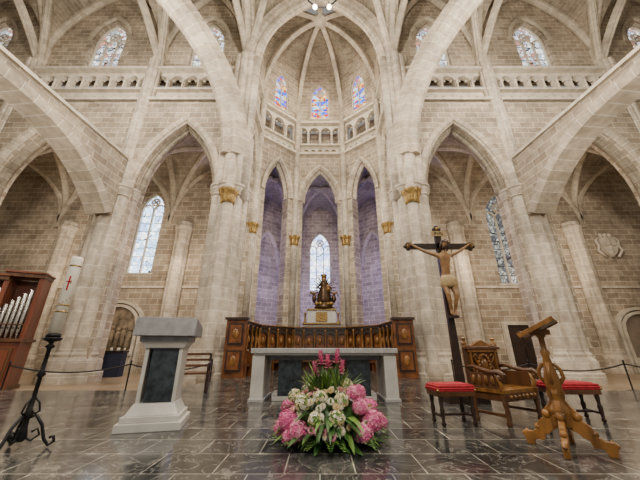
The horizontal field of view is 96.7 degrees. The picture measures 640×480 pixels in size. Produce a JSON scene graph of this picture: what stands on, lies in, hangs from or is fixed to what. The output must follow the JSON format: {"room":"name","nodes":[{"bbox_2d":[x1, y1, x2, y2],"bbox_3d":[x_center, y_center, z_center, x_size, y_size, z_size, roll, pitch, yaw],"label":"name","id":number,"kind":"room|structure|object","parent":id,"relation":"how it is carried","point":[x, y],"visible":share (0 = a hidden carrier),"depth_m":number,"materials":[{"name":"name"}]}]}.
{"room":"church","nodes":[
{"label":"church","id":0,"kind":"room"},
{"bbox_2d":[22,221,78,372],"bbox_3d":[-17.000,3.210,17.780,1.300,9.250,1.300,0,-21,0],"label":"column","id":1,"kind":"structure","parent":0,"point":[67,231],"depth_m":17.99,"materials":[{"name":"stone"}]},
{"bbox_2d":[0,169,211,372],"bbox_3d":[-17.800,0.571,19.276,20.400,15.250,0.750,0,-21,0],"label":"wall","id":2,"kind":"structure","parent":0,"point":[29,208],"depth_m":19.24,"materials":[{"name":"stone"}]},
{"bbox_2d":[124,194,163,274],"bbox_3d":[-11.800,-0.548,19.598,2.000,6.110,0.500,0,-21,0],"label":"window","id":3,"kind":"structure","parent":2,"relation":"in","point":[140,262],"depth_m":19.52,"materials":[{"name":"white glass"}]},
{"bbox_2d":[24,137,210,226],"bbox_3d":[-16.368,-3.944,18.491,23.658,5.033,5.122,0,-21,0],"label":"ceiling","id":4,"kind":"structure","parent":0,"point":[188,163],"depth_m":20.05,"materials":[{"name":"stone"}]},
{"bbox_2d":[0,0,241,359],"bbox_3d":[-15.325,-6.764,16.910,21.700,27.250,1.775,0,-21,0],"label":"wall","id":5,"kind":"structure","parent":0,"point":[174,115],"depth_m":17.22,"materials":[{"name":"stone"}]},
{"bbox_2d":[0,26,11,47],"bbox_3d":[-22.050,-13.062,19.367,2.400,4.710,0.500,0,-21,0],"label":"window","id":6,"kind":"structure","parent":5,"relation":"in","point":[5,32],"depth_m":19.91,"materials":[{"name":"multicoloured glass"}]},
{"bbox_2d":[88,26,125,65],"bbox_3d":[-14.225,-13.062,19.367,2.400,4.710,0.500,0,-21,0],"label":"window","id":7,"kind":"structure","parent":5,"relation":"in","point":[107,51],"depth_m":19.48,"materials":[{"name":"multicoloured glass"}]},
{"bbox_2d":[190,26,224,65],"bbox_3d":[-7.500,-13.062,19.367,2.400,4.710,0.500,0,-21,0],"label":"window","id":8,"kind":"structure","parent":5,"relation":"in","point":[219,35],"depth_m":19.70,"materials":[{"name":"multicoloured glass"}]},
{"bbox_2d":[13,0,245,65],"bbox_3d":[-16.339,-17.199,13.073,23.873,7.666,14.632,0,-21,0],"label":"ceiling","id":9,"kind":"structure","parent":0,"point":[50,14],"depth_m":18.17,"materials":[{"name":"stone"}]},
{"bbox_2d":[159,221,193,317],"bbox_3d":[-9.200,3.210,17.780,1.300,9.250,1.300,0,-21,0],"label":"column","id":10,"kind":"structure","parent":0,"point":[183,229],"depth_m":17.91,"materials":[{"name":"stone"}]},
{"bbox_2d":[0,369,639,479],"bbox_3d":[0.000,3.129,5.012,21.000,0.250,23.600,0,-21,0],"label":"floor","id":11,"kind":"structure","parent":0,"point":[225,436],"depth_m":3.16,"materials":[{"name":"stone"}]},
{"bbox_2d":[0,255,83,449],"bbox_3d":[-3.197,1.184,3.328,0.528,2.166,0.468,0,-21,0],"label":"candlestick","id":12,"kind":"object","parent":11,"relation":"on","point":[63,304],"visible":1,"depth_m":3.33,"materials":[{"name":"black metal"}]},
{"bbox_2d":[48,255,83,332],"bbox_3d":[-3.199,0.660,3.603,0.129,0.990,0.130,0,-21,0],"label":"paschal candle","id":13,"kind":"object","parent":12,"relation":"on","point":[63,304],"depth_m":3.55,"materials":[{"name":"wax"}]},
{"bbox_2d":[111,317,202,433],"bbox_3d":[-2.320,1.929,4.241,0.820,1.439,0.758,5,-22,-13],"label":"ambo","id":14,"kind":"object","parent":11,"relation":"on","point":[159,406],"visible":1,"depth_m":4.06,"materials":[{"name":"white stone"}]},
{"bbox_2d":[184,353,212,392],"bbox_3d":[-3.348,3.337,7.173,1.060,0.910,0.535,5,-22,-14],"label":"wooden bench","id":15,"kind":"object","parent":11,"relation":"on","point":[208,365],"visible":0.54,"depth_m":7.42,"materials":[{"name":"brown wood"}]},
{"bbox_2d":[221,317,418,377],"bbox_3d":[0.000,5.101,13.553,7.520,2.190,5.680,0,-21,0],"label":"choir stalls","id":16,"kind":"object","parent":11,"relation":"on","point":[242,334],"visible":0.58,"depth_m":13.63,"materials":[{"name":"brown wood"}]},
{"bbox_2d":[302,309,340,326],"bbox_3d":[0.100,5.840,17.012,2.300,3.290,1.150,0,-21,0],"label":"pedestal","id":17,"kind":"object","parent":11,"relation":"on","point":[316,317],"visible":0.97,"depth_m":17.09,"materials":[{"name":"white stone"}]},
{"bbox_2d":[310,274,337,308],"bbox_3d":[0.190,3.273,18.090,1.543,2.264,1.324,-14,-25,32],"label":"statue","id":18,"kind":"object","parent":17,"relation":"on","point":[324,300],"visible":0.98,"depth_m":17.76,"materials":[{"name":"brown metal"}]},
{"bbox_2d":[247,348,401,401],"bbox_3d":[0.090,2.966,6.359,3.100,1.020,1.100,0,-21,0],"label":"altar table","id":19,"kind":"object","parent":11,"relation":"on","point":[290,371],"visible":0.82,"depth_m":6.03,"materials":[{"name":"stone"}]},
{"bbox_2d":[269,348,392,455],"bbox_3d":[0.170,1.876,3.514,1.430,1.017,1.390,0,-21,0],"label":"flower arrangement","id":20,"kind":"object","parent":11,"relation":"on","point":[328,418],"visible":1,"depth_m":3.17,"materials":[{"name":"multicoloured plant"}]},
{"bbox_2d":[403,225,490,403],"bbox_3d":[2.930,1.447,6.469,1.770,3.935,0.684,0,-21,0],"label":"crucifix","id":21,"kind":"object","parent":11,"relation":"on","point":[448,281],"visible":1,"depth_m":6.45,"materials":[{"name":"brown wood"}]},
{"bbox_2d":[425,382,477,426],"bbox_3d":[1.930,2.388,4.171,0.600,0.530,0.420,2,-21,-6],"label":"stool","id":22,"kind":"object","parent":11,"relation":"on","point":[460,390],"visible":1,"depth_m":4.07,"materials":[{"name":"red fabric"}]},
{"bbox_2d":[461,336,542,427],"bbox_3d":[2.852,2.140,4.458,0.957,1.200,0.662,11,-23,-26],"label":"carved armchair","id":23,"kind":"object","parent":11,"relation":"on","point":[483,370],"visible":0.97,"depth_m":4.40,"materials":[{"name":"brown wood"}]},
{"bbox_2d":[516,316,620,459],"bbox_3d":[2.660,1.599,3.264,0.670,1.354,0.650,3,-21,-8],"label":"lectern","id":24,"kind":"object","parent":11,"relation":"on","point":[557,413],"visible":1,"depth_m":3.17,"materials":[{"name":"brown wood"}]},
{"bbox_2d":[536,380,606,422],"bbox_3d":[3.860,2.478,4.404,0.740,0.530,0.460,-1,-21,4],"label":"stool","id":25,"kind":"object","parent":11,"relation":"on","point":[570,387],"visible":0.59,"depth_m":4.28,"materials":[{"name":"red fabric"}]},
{"bbox_2d":[230,46,409,326],"bbox_3d":[0.000,-5.602,19.937,11.600,27.250,7.290,0,-21,0],"label":"wall","id":26,"kind":"structure","parent":0,"point":[319,155],"depth_m":21.27,"materials":[{"name":"stone"}]},
{"bbox_2d":[273,74,289,114],"bbox_3d":[-3.230,-12.439,23.920,1.620,4.210,0.500,17,-27,-37],"label":"window","id":27,"kind":"structure","parent":26,"relation":"in","point":[282,91],"depth_m":23.98,"materials":[{"name":"multicoloured glass"}]},
{"bbox_2d":[309,86,330,119],"bbox_3d":[0.000,-12.035,24.972,1.900,4.210,0.500,0,-21,0],"label":"window","id":28,"kind":"structure","parent":26,"relation":"in","point":[319,97],"depth_m":24.99,"materials":[{"name":"multicoloured glass"}]},
{"bbox_2d":[350,74,366,114],"bbox_3d":[3.230,-12.439,23.920,1.620,4.210,0.500,-17,-27,37],"label":"window","id":29,"kind":"structure","parent":26,"relation":"in","point":[357,91],"depth_m":23.98,"materials":[{"name":"multicoloured glass"}]},
{"bbox_2d":[255,198,384,326],"bbox_3d":[0.000,1.579,23.297,15.699,16.250,8.269,0,-21,0],"label":"wall","id":30,"kind":"structure","parent":0,"point":[318,221],"depth_m":25.71,"materials":[{"name":"stone"}]},
{"bbox_2d":[307,234,332,291],"bbox_3d":[0.000,2.039,27.174,2.300,5.910,0.500,0,-21,0],"label":"window","id":31,"kind":"structure","parent":30,"relation":"in","point":[319,264],"depth_m":27.25,"materials":[{"name":"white glass"}]},
{"bbox_2d":[264,5,375,107],"bbox_3d":[0.000,-14.871,22.920,9.720,7.645,6.468,0,-21,0],"label":"ceiling","id":32,"kind":"structure","parent":0,"point":[309,40],"depth_m":24.07,"materials":[{"name":"stone"}]},
{"bbox_2d":[264,168,375,217],"bbox_3d":[-0.042,-3.830,22.466,15.743,3.797,13.738,0,-21,0],"label":"ceiling","id":33,"kind":"structure","parent":0,"point":[319,195],"depth_m":25.97,"materials":[{"name":"stone"}]},
{"bbox_2d":[249,0,390,45],"bbox_3d":[0.000,-17.816,13.304,9.857,9.200,14.629,0,-21,0],"label":"ceiling","id":34,"kind":"structure","parent":0,"point":[263,7],"depth_m":18.01,"materials":[{"name":"stone"}]},
{"bbox_2d":[307,0,336,9],"bbox_3d":[0.100,-15.753,14.616,1.883,9.110,1.883,0,-21,0],"label":"chandelier","id":35,"kind":"object","parent":34,"relation":"hanging from","point":[315,6],"visible":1,"depth_m":13.75,"materials":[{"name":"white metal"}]},
{"bbox_2d":[12,373,639,389],"bbox_3d":[0.000,4.532,7.901,64.000,0.300,40.000,0,-21,0],"label":"floor","id":36,"kind":"structure","parent":0,"point":[617,381],"depth_m":10.79,"materials":[{"name":"marble"}]},
{"bbox_2d":[0,57,42,132],"bbox_3d":[-18.100,-2.693,14.959,2.210,18.250,2.210,0,-21,0],"label":"pier","id":37,"kind":"object","parent":36,"relation":"on","point":[5,109],"visible":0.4,"depth_m":16.36,"materials":[{"name":"stone"}]},
{"bbox_2d":[0,269,55,389],"bbox_3d":[-11.553,2.860,9.403,3.150,3.900,1.365,10,-23,-24],"label":"pipe organ","id":38,"kind":"object","parent":36,"relation":"on","point":[22,300],"visible":1,"depth_m":9.99,"materials":[{"name":"brown wood"}]},
{"bbox_2d":[31,57,163,384],"bbox_3d":[-10.350,-2.693,14.959,2.210,18.250,2.210,0,-21,0],"label":"pier","id":39,"kind":"object","parent":36,"relation":"on","point":[69,354],"visible":0.62,"depth_m":12.63,"materials":[{"name":"stone"}]},
{"bbox_2d":[0,44,128,214],"bbox_3d":[-11.000,-5.073,7.999,1.000,3.474,13.363,-2,-21,5],"label":"arch","id":40,"kind":"object","parent":39,"relation":"attached to","point":[95,165],"visible":1,"depth_m":11.86,"materials":[{"name":"stone"}]},
{"bbox_2d":[0,359,212,389],"bbox_3d":[-6.533,4.343,9.109,6.042,0.920,0.720,7,-22,-18],"label":"rope barrier","id":41,"kind":"object","parent":36,"relation":"on","point":[131,361],"visible":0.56,"depth_m":8.87,"materials":[{"name":"black fabric"}]},
{"bbox_2d":[102,348,128,376],"bbox_3d":[-10.400,5.998,13.979,1.400,1.320,0.700,4,-21,-11],"label":"rack","id":42,"kind":"object","parent":36,"relation":"on","point":[111,358],"visible":0.61,"depth_m":13.80,"materials":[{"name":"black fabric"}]},
{"bbox_2d":[106,300,143,372],"bbox_3d":[-12.300,5.563,16.677,3.420,4.066,0.875,0,-21,0],"label":"niche","id":43,"kind":"object","parent":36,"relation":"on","point":[125,316],"visible":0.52,"depth_m":16.80,"materials":[{"name":"carved stone"},{"name":"wood"},{"name":"dark blue cloth"}]},
{"bbox_2d":[183,51,260,384],"bbox_3d":[-4.650,-2.815,14.921,2.392,18.450,2.549,0,-21,0],"label":"pier","id":44,"kind":"object","parent":36,"relation":"on","point":[219,281],"visible":0.73,"depth_m":13.14,"materials":[{"name":"stone"}]},
{"bbox_2d":[156,0,246,154],"bbox_3d":[-10.150,-10.580,11.613,1.200,9.122,16.614,-20,-28,41],"label":"arch","id":45,"kind":"object","parent":44,"relation":"attached to","point":[233,123],"visible":0.97,"depth_m":15.22,"materials":[{"name":"stone"}]},
{"bbox_2d":[242,89,267,320],"bbox_3d":[-4.650,-2.040,18.752,1.716,19.750,1.765,0,-21,0],"label":"pier","id":46,"kind":"object","parent":36,"relation":"on","point":[253,225],"visible":0.32,"depth_m":17.61,"materials":[{"name":"stone"}]},
{"bbox_2d":[287,112,301,326],"bbox_3d":[-1.940,-1.232,20.857,1.508,19.750,1.648,0,-21,0],"label":"pier","id":47,"kind":"object","parent":36,"relation":"on","point":[296,136],"visible":0.43,"depth_m":19.95,"materials":[{"name":"stone"}]},
{"bbox_2d":[338,112,352,326],"bbox_3d":[1.918,-1.213,20.907,1.562,19.750,1.506,15,-26,-34],"label":"pier","id":48,"kind":"object","parent":36,"relation":"on","point":[343,136],"visible":0.39,"depth_m":19.95,"materials":[{"name":"stone"}]},
{"bbox_2d":[372,89,397,320],"bbox_3d":[4.650,-2.040,18.752,1.716,19.750,1.765,0,-21,0],"label":"pier","id":49,"kind":"object","parent":36,"relation":"on","point":[386,225],"visible":0.34,"depth_m":17.60,"materials":[{"name":"stone"}]},
{"bbox_2d":[379,51,454,381],"bbox_3d":[4.650,-2.815,14.921,2.392,18.450,2.549,0,-21,0],"label":"pier","id":50,"kind":"object","parent":36,"relation":"on","point":[421,289],"visible":0.82,"depth_m":13.06,"materials":[{"name":"stone"}]},
{"bbox_2d":[241,0,398,63],"bbox_3d":[0.000,-16.980,12.945,10.200,7.418,14.800,0,-21,0],"label":"arch","id":51,"kind":"object","parent":50,"relation":"on","point":[284,11],"visible":0.81,"depth_m":18.78,"materials":[{"name":"stone"}]},
{"bbox_2d":[393,0,483,154],"bbox_3d":[10.150,-10.580,11.613,16.614,9.122,1.200,-20,-28,41],"label":"arch","id":52,"kind":"object","parent":50,"relation":"attached to","point":[406,123],"visible":0.99,"depth_m":15.22,"materials":[{"name":"stone"}]},
{"bbox_2d":[476,57,608,384],"bbox_3d":[10.350,-2.693,14.959,2.210,18.250,2.210,0,-21,0],"label":"pier","id":53,"kind":"object","parent":36,"relation":"on","point":[570,347],"visible":0.54,"depth_m":12.73,"materials":[{"name":"stone"}]},
{"bbox_2d":[511,44,639,214],"bbox_3d":[11.000,-5.073,7.999,1.000,3.474,13.363,2,-21,-5],"label":"arch","id":54,"kind":"object","parent":53,"relation":"attached to","point":[544,165],"visible":1,"depth_m":11.86,"materials":[{"name":"stone"}]},
{"bbox_2d":[451,359,639,389],"bbox_3d":[9.053,4.402,9.263,9.298,0.920,0.521,-3,-21,7],"label":"rope barrier","id":55,"kind":"object","parent":36,"relation":"on","point":[528,363],"visible":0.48,"depth_m":9.36,"materials":[{"name":"black fabric"}]},
{"bbox_2d":[597,57,639,132],"bbox_3d":[18.100,-2.693,14.959,2.210,18.250,2.210,0,-21,0],"label":"pier","id":56,"kind":"object","parent":36,"relation":"on","point":[634,109],"visible":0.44,"depth_m":16.36,"materials":[{"name":"stone"}]},
{"bbox_2d":[446,221,485,344],"bbox_3d":[9.200,3.210,17.780,1.300,9.250,1.300,0,-21,0],"label":"column","id":57,"kind":"structure","parent":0,"point":[470,309],"depth_m":17.50,"materials":[{"name":"stone"}]},
{"bbox_2d":[394,0,626,65],"bbox_3d":[16.339,-17.199,13.073,23.873,7.666,14.632,0,-21,0],"label":"ceiling","id":58,"kind":"structure","parent":0,"point":[589,14],"depth_m":18.17,"materials":[{"name":"stone"}]},
{"bbox_2d":[398,0,639,359],"bbox_3d":[15.325,-6.764,16.910,21.700,27.250,1.775,0,-21,0],"label":"wall","id":59,"kind":"structure","parent":0,"point":[465,115],"depth_m":17.16,"materials":[{"name":"stone"}]},
{"bbox_2d":[415,26,449,65],"bbox_3d":[7.500,-13.062,19.367,2.400,4.710,0.500,0,-21,0],"label":"window","id":60,"kind":"structure","parent":59,"relation":"attached to","point":[420,35],"depth_m":19.70,"materials":[{"name":"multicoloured glass"}]},
{"bbox_2d":[514,26,551,65],"bbox_3d":[14.225,-13.062,19.367,2.400,4.710,0.500,0,-21,0],"label":"window","id":61,"kind":"structure","parent":59,"relation":"attached to","point":[532,51],"depth_m":19.48,"materials":[{"name":"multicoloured glass"}]},
{"bbox_2d":[628,26,639,47],"bbox_3d":[22.050,-13.062,19.367,2.400,4.710,0.500,0,-21,0],"label":"window","id":62,"kind":"structure","parent":59,"relation":"attached to","point":[633,32],"depth_m":19.91,"materials":[{"name":"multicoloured glass"}]},
{"bbox_2d":[429,137,615,226],"bbox_3d":[16.368,-3.944,18.491,23.658,5.033,5.122,0,-21,0],"label":"ceiling","id":63,"kind":"structure","parent":0,"point":[451,163],"depth_m":20.05,"materials":[{"name":"stone"}]},
{"bbox_2d":[428,169,639,372],"bbox_3d":[17.800,0.571,19.276,20.400,15.250,0.750,0,-21,0],"label":"wall","id":64,"kind":"structure","parent":0,"point":[609,205],"depth_m":18.88,"materials":[{"name":"stone"}]},
{"bbox_2d":[485,194,517,284],"bbox_3d":[12.700,-0.221,19.473,2.600,6.810,0.500,0,-21,0],"label":"window","id":65,"kind":"structure","parent":64,"relation":"in","point":[506,270],"depth_m":19.39,"materials":[{"name":"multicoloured glass"}]},
{"bbox_2d":[501,321,537,370],"bbox_3d":[11.900,6.221,16.625,1.900,2.800,0.250,0,-21,0],"label":"door","id":66,"kind":"structure","parent":64,"relation":"in","point":[519,350],"depth_m":16.61,"materials":[{"name":"brown wood"}]},
{"bbox_2d":[594,233,623,257],"bbox_3d":[19.200,0.333,18.906,1.752,1.735,0.260,0,-21,0],"label":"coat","id":67,"kind":"object","parent":64,"relation":"attached to","point":[609,244],"visible":1,"depth_m":18.84,"materials":[{"name":"stone"}]},
{"bbox_2d":[614,307,639,372],"bbox_3d":[19.300,5.785,16.658,3.120,3.638,0.750,0,-21,0],"label":"niche","id":68,"kind":"object","parent":64,"relation":"in","point":[627,325],"visible":0.98,"depth_m":16.91,"materials":[{"name":"stone"}]},
{"bbox_2d":[561,221,635,373],"bbox_3d":[17.000,3.210,17.780,1.300,9.250,1.300,0,-21,0],"label":"column","id":69,"kind":"structure","parent":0,"point":[613,352],"depth_m":17.24,"materials":[{"name":"stone"}]}
]}

